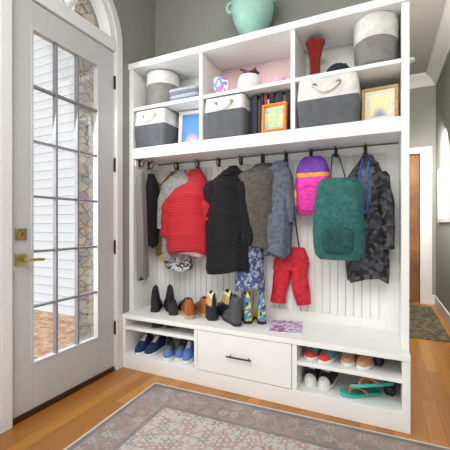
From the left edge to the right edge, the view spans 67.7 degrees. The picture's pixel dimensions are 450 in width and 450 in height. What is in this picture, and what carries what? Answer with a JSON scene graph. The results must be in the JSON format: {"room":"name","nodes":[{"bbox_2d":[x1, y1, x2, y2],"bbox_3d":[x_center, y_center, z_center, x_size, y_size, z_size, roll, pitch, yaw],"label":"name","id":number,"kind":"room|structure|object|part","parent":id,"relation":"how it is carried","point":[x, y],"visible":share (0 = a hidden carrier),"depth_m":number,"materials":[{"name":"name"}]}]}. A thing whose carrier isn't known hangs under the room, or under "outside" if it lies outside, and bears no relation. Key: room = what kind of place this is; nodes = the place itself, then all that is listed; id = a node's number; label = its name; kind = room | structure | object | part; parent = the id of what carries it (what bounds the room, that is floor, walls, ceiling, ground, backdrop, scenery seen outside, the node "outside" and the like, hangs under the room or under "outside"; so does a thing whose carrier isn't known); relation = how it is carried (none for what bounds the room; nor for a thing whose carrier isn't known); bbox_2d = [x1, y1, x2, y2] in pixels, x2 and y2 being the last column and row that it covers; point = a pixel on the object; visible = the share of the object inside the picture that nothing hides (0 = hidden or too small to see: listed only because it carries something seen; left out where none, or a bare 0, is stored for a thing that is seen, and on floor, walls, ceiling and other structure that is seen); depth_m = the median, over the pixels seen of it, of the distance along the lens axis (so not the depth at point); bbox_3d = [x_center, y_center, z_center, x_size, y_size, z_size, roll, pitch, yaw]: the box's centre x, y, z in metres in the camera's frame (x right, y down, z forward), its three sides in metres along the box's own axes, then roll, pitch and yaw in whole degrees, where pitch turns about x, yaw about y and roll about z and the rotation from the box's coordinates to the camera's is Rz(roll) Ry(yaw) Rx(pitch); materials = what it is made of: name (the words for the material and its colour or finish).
{"room":"mudroom","nodes":[
{"label":"mudroom","id":0,"kind":"room"},
{"bbox_2d":[114,75,115,334],"bbox_3d":[-0.842,-0.152,2.567,0.014,1.977,0.012,0,0,25],"label":"entry door hinges","id":1,"kind":"object","parent":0,"point":[114,75],"depth_m":2.56,"materials":[{"name":"metal"}]},
{"bbox_2d":[87,0,154,312],"bbox_3d":[-1.809,-0.485,0.710,0.160,3.200,5.200,0,0,25],"label":"wall","id":2,"kind":"structure","parent":0,"point":[136,17],"depth_m":2.71,"materials":[{"name":"grey paint"}]},
{"bbox_2d":[0,0,122,433],"bbox_3d":[-1.076,-0.371,2.239,0.182,2.967,0.924,0,0,25],"label":"door frame","id":3,"kind":"structure","parent":2,"relation":"in","point":[105,36],"depth_m":1.84,"materials":[{"name":"white wood"}]},
{"bbox_2d":[12,0,113,418],"bbox_3d":[-1.011,-0.108,2.209,0.104,2.418,0.784,0,0,25],"label":"entry door","id":4,"kind":"structure","parent":3,"relation":"attached to","point":[37,381],"depth_m":2.12,"materials":[{"name":"grey paint"}]},
{"bbox_3d":[-1.118,0.125,1.932,0.060,0.209,0.148,0,0,25],"label":"handle","id":5,"kind":"part","parent":4,"relation":"part of","materials":[{"name":"gold metal"}]},
{"bbox_2d":[58,0,77,8],"bbox_3d":[-1.058,-1.592,2.229,0.030,0.370,0.728,0,0,25],"label":"transom window","id":6,"kind":"structure","parent":3,"relation":"attached to","point":[72,3],"depth_m":2.25,"materials":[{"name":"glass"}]},
{"bbox_2d":[0,301,449,449],"bbox_3d":[0.254,1.163,2.062,3.020,0.100,9.600,0,0,25],"label":"floor","id":7,"kind":"structure","parent":0,"point":[60,424],"depth_m":2.07,"materials":[{"name":"brown wood"}]},
{"bbox_2d":[13,366,114,425],"bbox_3d":[-1.083,1.095,2.245,0.166,0.034,0.786,0,0,25],"label":"threshold","id":8,"kind":"object","parent":7,"relation":"on","point":[61,396],"depth_m":2.13,"materials":[{"name":"brown wood"}]},
{"bbox_2d":[63,383,449,449],"bbox_3d":[-0.165,1.109,0.634,1.960,0.010,2.900,0,0,23],"label":"rug","id":9,"kind":"object","parent":7,"relation":"on","point":[161,416],"visible":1,"depth_m":1.79,"materials":[{"name":"fabric"}]},
{"bbox_2d":[123,0,410,433],"bbox_3d":[0.172,-0.090,2.386,1.988,2.404,0.473,0,0,25],"label":"storage unit","id":10,"kind":"object","parent":7,"relation":"on","point":[368,317],"visible":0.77,"depth_m":2.26,"materials":[{"name":"white paint"}]},
{"bbox_2d":[136,171,148,280],"bbox_3d":[-0.666,0.012,2.724,0.055,0.880,0.129,0,0,25],"label":"scarf","id":11,"kind":"object","parent":10,"relation":"hanging from","point":[141,199],"visible":1,"depth_m":2.69,"materials":[{"name":"grey fabric"}]},
{"bbox_2d":[134,333,165,356],"bbox_3d":[-0.602,0.947,2.698,0.196,0.116,0.260,0,0,17],"label":"shoe","id":12,"kind":"object","parent":10,"relation":"on","point":[148,346],"visible":0.95,"depth_m":2.64,"materials":[{"name":"blue fabric"}]},
{"bbox_2d":[146,174,159,247],"bbox_3d":[-0.603,-0.118,2.831,0.080,0.620,0.164,0,0,25],"label":"coat","id":13,"kind":"object","parent":10,"relation":"hanging from","point":[152,186],"visible":0.72,"depth_m":2.78,"materials":[{"name":"black fabric"}]},
{"bbox_2d":[135,108,178,147],"bbox_3d":[-0.537,-0.759,2.750,0.301,0.285,0.329,0,0,25],"label":"bin","id":14,"kind":"object","parent":10,"relation":"on","point":[159,126],"visible":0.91,"depth_m":2.62,"materials":[{"name":"fabric"}]},
{"bbox_2d":[150,284,174,311],"bbox_3d":[-0.517,0.589,2.794,0.196,0.209,0.250,0,0,-10],"label":"shoe","id":15,"kind":"object","parent":10,"relation":"on","point":[156,302],"visible":0.85,"depth_m":2.68,"materials":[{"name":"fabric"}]},
{"bbox_2d":[147,70,179,104],"bbox_3d":[-0.513,-1.090,2.790,0.270,0.297,0.270,0,0,25],"label":"round basket","id":16,"kind":"object","parent":10,"relation":"on","point":[159,82],"visible":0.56,"depth_m":2.67,"materials":[{"name":"grey fabric"}]},
{"bbox_2d":[151,323,176,327],"bbox_3d":[-0.461,0.761,2.676,0.199,0.054,0.260,0,0,13],"label":"slipper","id":17,"kind":"object","parent":10,"relation":"on","point":[154,325],"visible":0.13,"depth_m":2.58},
{"bbox_2d":[156,168,177,261],"bbox_3d":[-0.456,-0.085,2.843,0.359,0.803,0.114,0,0,25],"label":"coat","id":18,"kind":"object","parent":10,"relation":"hanging from","point":[159,245],"visible":0.13,"depth_m":2.85,"materials":[{"name":"fabric"}]},
{"bbox_2d":[157,170,192,271],"bbox_3d":[-0.400,-0.038,2.750,0.363,0.830,0.151,0,0,25],"label":"coat","id":19,"kind":"object","parent":10,"relation":"hanging from","point":[176,262],"visible":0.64,"depth_m":2.72,"materials":[{"name":"fabric"}]},
{"bbox_2d":[163,336,187,360],"bbox_3d":[-0.385,0.947,2.607,0.187,0.116,0.250,0,0,0],"label":"shoe","id":20,"kind":"object","parent":10,"relation":"on","point":[168,352],"visible":0.8,"depth_m":2.54,"materials":[{"name":"fabric"}]},
{"bbox_2d":[168,297,186,315],"bbox_3d":[-0.369,0.638,2.708,0.196,0.111,0.260,0,0,-17],"label":"shoe","id":21,"kind":"object","parent":10,"relation":"on","point":[173,307],"visible":0.63,"depth_m":2.58,"materials":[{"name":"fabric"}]},
{"bbox_2d":[169,85,198,100],"bbox_3d":[-0.266,-0.991,2.646,0.260,0.098,0.265,0,0,25],"label":"folded clothes","id":22,"kind":"object","parent":10,"relation":"on","point":[193,90],"visible":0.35,"depth_m":2.52,"materials":[{"name":"fabric"}]},
{"bbox_2d":[160,166,208,257],"bbox_3d":[-0.267,-0.117,2.659,0.549,0.738,0.264,0,0,25],"label":"coat","id":23,"kind":"object","parent":10,"relation":"hanging from","point":[184,211],"visible":0.7,"depth_m":2.56,"materials":[{"name":"red fabric"}]},
{"bbox_2d":[182,340,193,363],"bbox_3d":[-0.271,0.947,2.551,0.088,0.116,0.240,0,0,10],"label":"shoe","id":24,"kind":"object","parent":10,"relation":"on","point":[188,354],"visible":0.83,"depth_m":2.49,"materials":[{"name":"blue fabric"}]},
{"bbox_2d":[178,109,198,142],"bbox_3d":[-0.255,-0.761,2.650,0.235,0.290,0.064,0,0,19],"label":"photo frame","id":25,"kind":"object","parent":10,"relation":"attached to","point":[188,131],"visible":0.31,"depth_m":2.65,"materials":[{"name":"white wood"}]},
{"bbox_2d":[181,296,206,318],"bbox_3d":[-0.235,0.618,2.606,0.205,0.151,0.260,0,0,-20],"label":"shoe","id":26,"kind":"object","parent":10,"relation":"on","point":[189,308],"visible":0.91,"depth_m":2.51,"materials":[{"name":"brown leather"}]},
{"bbox_2d":[206,289,232,320],"bbox_3d":[-0.067,0.588,2.576,0.214,0.211,0.270,0,0,-23],"label":"shoe","id":27,"kind":"object","parent":10,"relation":"on","point":[213,309],"visible":0.87,"depth_m":2.46,"materials":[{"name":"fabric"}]},
{"bbox_2d":[214,77,228,92],"bbox_3d":[-0.029,-1.006,2.470,0.110,0.130,0.129,0,0,1],"label":"mug","id":28,"kind":"object","parent":10,"relation":"on","point":[221,84],"visible":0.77,"depth_m":2.43,"materials":[{"name":"multicoloured ceramic"}]},
{"bbox_2d":[205,94,249,139],"bbox_3d":[0.046,-0.758,2.475,0.316,0.285,0.329,0,0,25],"label":"bin","id":29,"kind":"object","parent":10,"relation":"on","point":[226,116],"visible":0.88,"depth_m":2.34,"materials":[{"name":"fabric"}]},
{"bbox_2d":[203,165,252,274],"bbox_3d":[0.028,-0.043,2.512,0.450,0.820,0.209,0,0,25],"label":"coat","id":30,"kind":"object","parent":10,"relation":"hanging from","point":[229,233],"visible":0.75,"depth_m":2.42,"materials":[{"name":"black fabric"}]},
{"bbox_2d":[222,291,246,326],"bbox_3d":[0.081,0.587,2.457,0.192,0.214,0.310,0,0,-27],"label":"shoe","id":31,"kind":"object","parent":10,"relation":"on","point":[234,315],"visible":0.85,"depth_m":2.32,"materials":[{"name":"fabric"}]},
{"bbox_3d":[0.090,0.867,2.183,0.174,0.011,0.032,0,0,25],"label":"drawer handle","id":32,"kind":"part","parent":10,"relation":"part of","materials":[{"name":"brown metal"}]},
{"bbox_3d":[0.112,0.867,2.202,0.661,0.273,0.020,0,0,25],"label":"drawer","id":33,"kind":"part","parent":10,"relation":"part of","materials":[{"name":"white paint"}]},
{"bbox_2d":[237,67,260,88],"bbox_3d":[0.174,-1.032,2.405,0.170,0.183,0.170,0,0,25],"label":"flower pot","id":34,"kind":"object","parent":10,"relation":"on","point":[249,78],"visible":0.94,"depth_m":2.34,"materials":[{"name":"white ceramic"}]},
{"bbox_2d":[226,0,277,34],"bbox_3d":[0.200,-1.553,2.425,0.312,0.520,0.318,0,0,-21],"label":"urn","id":35,"kind":"object","parent":10,"relation":"on","point":[248,16],"visible":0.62,"depth_m":2.33,"materials":[{"name":"ceramic"}]},
{"bbox_2d":[235,161,273,292],"bbox_3d":[0.269,0.003,2.440,0.463,0.978,0.232,0,0,25],"label":"coat","id":36,"kind":"object","parent":10,"relation":"hanging from","point":[258,180],"visible":0.56,"depth_m":2.36,"materials":[{"name":"fabric"}]},
{"bbox_2d":[243,291,265,324],"bbox_3d":[0.218,0.582,2.442,0.163,0.224,0.200,0,0,5],"label":"shoe","id":37,"kind":"object","parent":10,"relation":"on","point":[249,315],"visible":1,"depth_m":2.35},
{"bbox_2d":[250,90,290,133],"bbox_3d":[0.345,-0.761,2.375,0.285,0.290,0.200,0,0,25],"label":"books","id":38,"kind":"object","parent":10,"relation":"on","point":[256,103],"visible":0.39,"depth_m":2.31,"materials":[{"name":"paper"}]},
{"bbox_2d":[261,101,287,132],"bbox_3d":[0.329,-0.710,2.228,0.170,0.191,0.057,0,0,29],"label":"picture frame","id":39,"kind":"object","parent":10,"relation":"on","point":[274,115],"visible":0.97,"depth_m":2.22,"materials":[{"name":"orange wood"}]},
{"bbox_2d":[271,75,285,81],"bbox_3d":[0.367,-0.993,2.333,0.105,0.104,0.167,0,0,-5],"label":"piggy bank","id":40,"kind":"object","parent":10,"relation":"on","point":[275,78],"visible":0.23,"depth_m":2.26,"materials":[{"name":"pink ceramic"}]},
{"bbox_2d":[264,160,294,257],"bbox_3d":[0.361,-0.113,2.356,0.272,0.680,0.104,0,0,25],"label":"coat","id":41,"kind":"object","parent":10,"relation":"hanging from","point":[281,219],"visible":0.78,"depth_m":2.30,"materials":[{"name":"fabric"}]},
{"bbox_2d":[268,320,301,333],"bbox_3d":[0.416,0.692,2.288,0.212,0.006,0.272,0,0,13],"label":"magazine","id":42,"kind":"object","parent":10,"relation":"on","point":[279,326],"visible":1,"depth_m":2.28,"materials":[{"name":"paper"}]},
{"bbox_2d":[270,159,310,305],"bbox_3d":[0.472,0.043,2.431,0.298,1.065,0.080,0,0,25],"label":"pants","id":43,"kind":"object","parent":10,"relation":"hanging from","point":[297,263],"visible":0.88,"depth_m":2.40,"materials":[{"name":"red fabric"}]},
{"bbox_2d":[293,156,329,214],"bbox_3d":[0.598,-0.278,2.311,0.241,0.421,0.168,0,0,25],"label":"backpack","id":44,"kind":"object","parent":10,"relation":"hanging from","point":[311,170],"visible":0.7,"depth_m":2.26,"materials":[{"name":"pink fabric"}]},
{"bbox_2d":[305,38,324,74],"bbox_3d":[0.596,-1.071,2.217,0.128,0.262,0.128,0,0,25],"label":"vase","id":45,"kind":"object","parent":10,"relation":"on","point":[314,46],"visible":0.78,"depth_m":2.18,"materials":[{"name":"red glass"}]},
{"bbox_2d":[304,367,338,390],"bbox_3d":[0.614,0.946,2.158,0.186,0.120,0.240,0,0,31],"label":"shoe","id":46,"kind":"object","parent":10,"relation":"on","point":[325,380],"visible":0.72,"depth_m":2.09,"materials":[{"name":"white fabric"}]},
{"bbox_2d":[304,347,340,364],"bbox_3d":[0.611,0.784,2.115,0.186,0.089,0.230,0,0,37],"label":"shoe","id":47,"kind":"object","parent":10,"relation":"on","point":[324,356],"visible":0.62,"depth_m":2.05,"materials":[{"name":"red fabric"}]},
{"bbox_2d":[297,72,361,127],"bbox_3d":[0.680,-0.763,2.177,0.371,0.295,0.329,0,0,25],"label":"bin","id":48,"kind":"object","parent":10,"relation":"on","point":[334,99],"visible":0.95,"depth_m":2.05,"materials":[{"name":"fabric"}]},
{"bbox_2d":[327,63,349,71],"bbox_3d":[0.714,-0.983,2.117,0.168,0.085,0.101,0,0,25],"label":"hat","id":49,"kind":"object","parent":10,"relation":"on","point":[337,66],"visible":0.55,"depth_m":2.08,"materials":[{"name":"black fabric"}]},
{"bbox_2d":[313,153,365,260],"bbox_3d":[0.738,-0.141,2.150,0.310,0.706,0.334,0,0,25],"label":"backpack","id":50,"kind":"object","parent":10,"relation":"hanging from","point":[339,232],"visible":1,"depth_m":2.01,"materials":[{"name":"teal fabric"}]},
{"bbox_2d":[340,352,373,370],"bbox_3d":[0.805,0.786,2.034,0.186,0.087,0.230,0,0,33],"label":"shoe","id":51,"kind":"object","parent":10,"relation":"on","point":[363,362],"visible":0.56,"depth_m":1.96,"materials":[{"name":"fabric"}]},
{"bbox_2d":[341,383,380,397],"bbox_3d":[0.805,0.978,2.000,0.250,0.054,0.093,0,0,-7],"label":"sandal","id":52,"kind":"object","parent":10,"relation":"on","point":[349,392],"visible":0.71,"depth_m":1.98},
{"bbox_2d":[350,377,393,387],"bbox_3d":[0.841,0.913,1.937,0.249,0.083,0.098,0,0,-4],"label":"sandal","id":53,"kind":"object","parent":52,"relation":"on","point":[359,385],"visible":0.99,"depth_m":1.90},
{"bbox_2d":[346,152,394,283],"bbox_3d":[0.911,-0.056,2.152,0.319,0.858,0.207,0,0,25],"label":"coat","id":54,"kind":"object","parent":10,"relation":"hanging from","point":[379,204],"visible":0.66,"depth_m":2.10,"materials":[{"name":"grey fabric"}]},
{"bbox_2d":[353,10,398,66],"bbox_3d":[0.935,-1.092,2.085,0.258,0.304,0.300,0,0,25],"label":"basket","id":55,"kind":"object","parent":10,"relation":"on","point":[376,33],"visible":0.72,"depth_m":1.96,"materials":[{"name":"grey fabric"}]},
{"bbox_2d":[374,357,383,365],"bbox_3d":[0.948,0.786,2.070,0.070,0.087,0.220,0,0,30],"label":"shoe","id":56,"kind":"object","parent":10,"relation":"on","point":[378,361],"visible":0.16,"depth_m":1.98,"materials":[{"name":"fabric"}]},
{"bbox_2d":[361,83,398,120],"bbox_3d":[0.952,-0.732,2.065,0.205,0.236,0.063,0,0,28],"label":"photo frame","id":57,"kind":"object","parent":10,"relation":"on","point":[377,102],"visible":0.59,"depth_m":2.05,"materials":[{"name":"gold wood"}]},
{"bbox_2d":[384,381,395,396],"bbox_3d":[1.017,0.963,2.070,0.074,0.087,0.220,0,0,29],"label":"shoe","id":58,"kind":"object","parent":10,"relation":"on","point":[389,390],"visible":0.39,"depth_m":1.99,"materials":[{"name":"fabric"}]},
{"bbox_2d":[409,305,449,341],"bbox_3d":[2.282,1.105,3.925,0.400,0.008,1.500,0,0,25],"label":"runner rug","id":59,"kind":"object","parent":7,"relation":"on","point":[424,323],"visible":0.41,"depth_m":3.68,"materials":[{"name":"brown carpet"}]},
{"bbox_2d":[155,0,398,165],"bbox_3d":[0.874,-0.490,4.061,2.155,3.200,3.150,0,0,25],"label":"wall","id":60,"kind":"structure","parent":0,"point":[180,25],"depth_m":2.81,"materials":[{"name":"grey paint"}]},
{"bbox_2d":[410,85,435,301],"bbox_3d":[2.793,-0.492,4.814,0.675,3.200,0.150,0,0,25],"label":"wall","id":61,"kind":"structure","parent":0,"point":[423,99],"depth_m":4.71,"materials":[{"name":"grey paint"}]},
{"bbox_2d":[409,155,418,301],"bbox_3d":[2.645,0.046,4.886,0.314,2.105,0.048,0,0,25],"label":"hall door","id":62,"kind":"structure","parent":61,"relation":"in","point":[414,159],"depth_m":4.83,"materials":[{"name":"brown wood"}]},
{"bbox_2d":[410,146,431,304],"bbox_3d":[2.670,0.005,4.779,0.478,2.206,0.020,0,0,25],"label":"door frame","id":63,"kind":"structure","parent":61,"relation":"attached to","point":[425,152],"depth_m":4.70,"materials":[{"name":"white paint"}]},
{"bbox_2d":[410,0,445,74],"bbox_3d":[0.254,-2.137,2.057,3.020,0.100,9.600,0,0,25],"label":"ceiling","id":64,"kind":"structure","parent":0,"point":[425,15],"depth_m":3.59,"materials":[{"name":"paint"}]},
{"bbox_2d":[436,49,449,313],"bbox_3d":[1.250,-0.485,0.926,0.150,3.200,8.200,0,0,25],"label":"wall","id":65,"kind":"structure","parent":0,"point":[443,83],"depth_m":4.08,"materials":[{"name":"grey paint"}]},
{"bbox_2d":[410,0,449,88],"bbox_3d":[0.945,-2.011,1.067,0.525,0.150,8.200,0,0,25],"label":"crown molding","id":66,"kind":"structure","parent":65,"relation":"attached to","point":[441,46],"depth_m":4.00,"materials":[{"name":"white paint"}]},
{"bbox_2d":[432,295,449,327],"bbox_3d":[0.043,1.046,1.498,2.520,0.135,8.200,0,0,25],"label":"baseboard","id":67,"kind":"structure","parent":65,"relation":"attached to","point":[444,313],"depth_m":4.10,"materials":[{"name":"white paint"}]},
{"bbox_2d":[437,158,449,222],"bbox_3d":[2.579,-0.370,3.954,0.025,0.680,0.870,0,0,25],"label":"window","id":68,"kind":"structure","parent":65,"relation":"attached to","point":[443,173],"depth_m":3.97,"materials":[{"name":"paint"}]},
{"label":"outside","id":69,"kind":"structure","parent":0,"visible":0},
{"bbox_2d":[34,0,73,315],"bbox_3d":[-6.810,-1.695,6.797,13.600,6.400,0.050,0,0,25],"label":"siding wall","id":70,"kind":"structure","parent":69,"point":[43,49],"depth_m":4.71,"materials":[{"name":"white"}]},
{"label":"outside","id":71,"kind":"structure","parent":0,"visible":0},
{"bbox_2d":[34,310,73,358],"bbox_3d":[-8.800,1.272,2.322,13.820,0.080,9.750,0,0,25],"label":"ground","id":72,"kind":"structure","parent":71,"point":[43,321],"depth_m":3.84,"materials":[{"name":"brown"}]},
{"bbox_2d":[74,0,96,341],"bbox_3d":[-1.097,-1.740,3.484,0.080,6.300,1.050,0,0,25],"label":"stone wall","id":73,"kind":"structure","parent":72,"relation":"on","point":[86,71],"depth_m":3.05,"materials":[{"name":"beige stone"}]}
]}

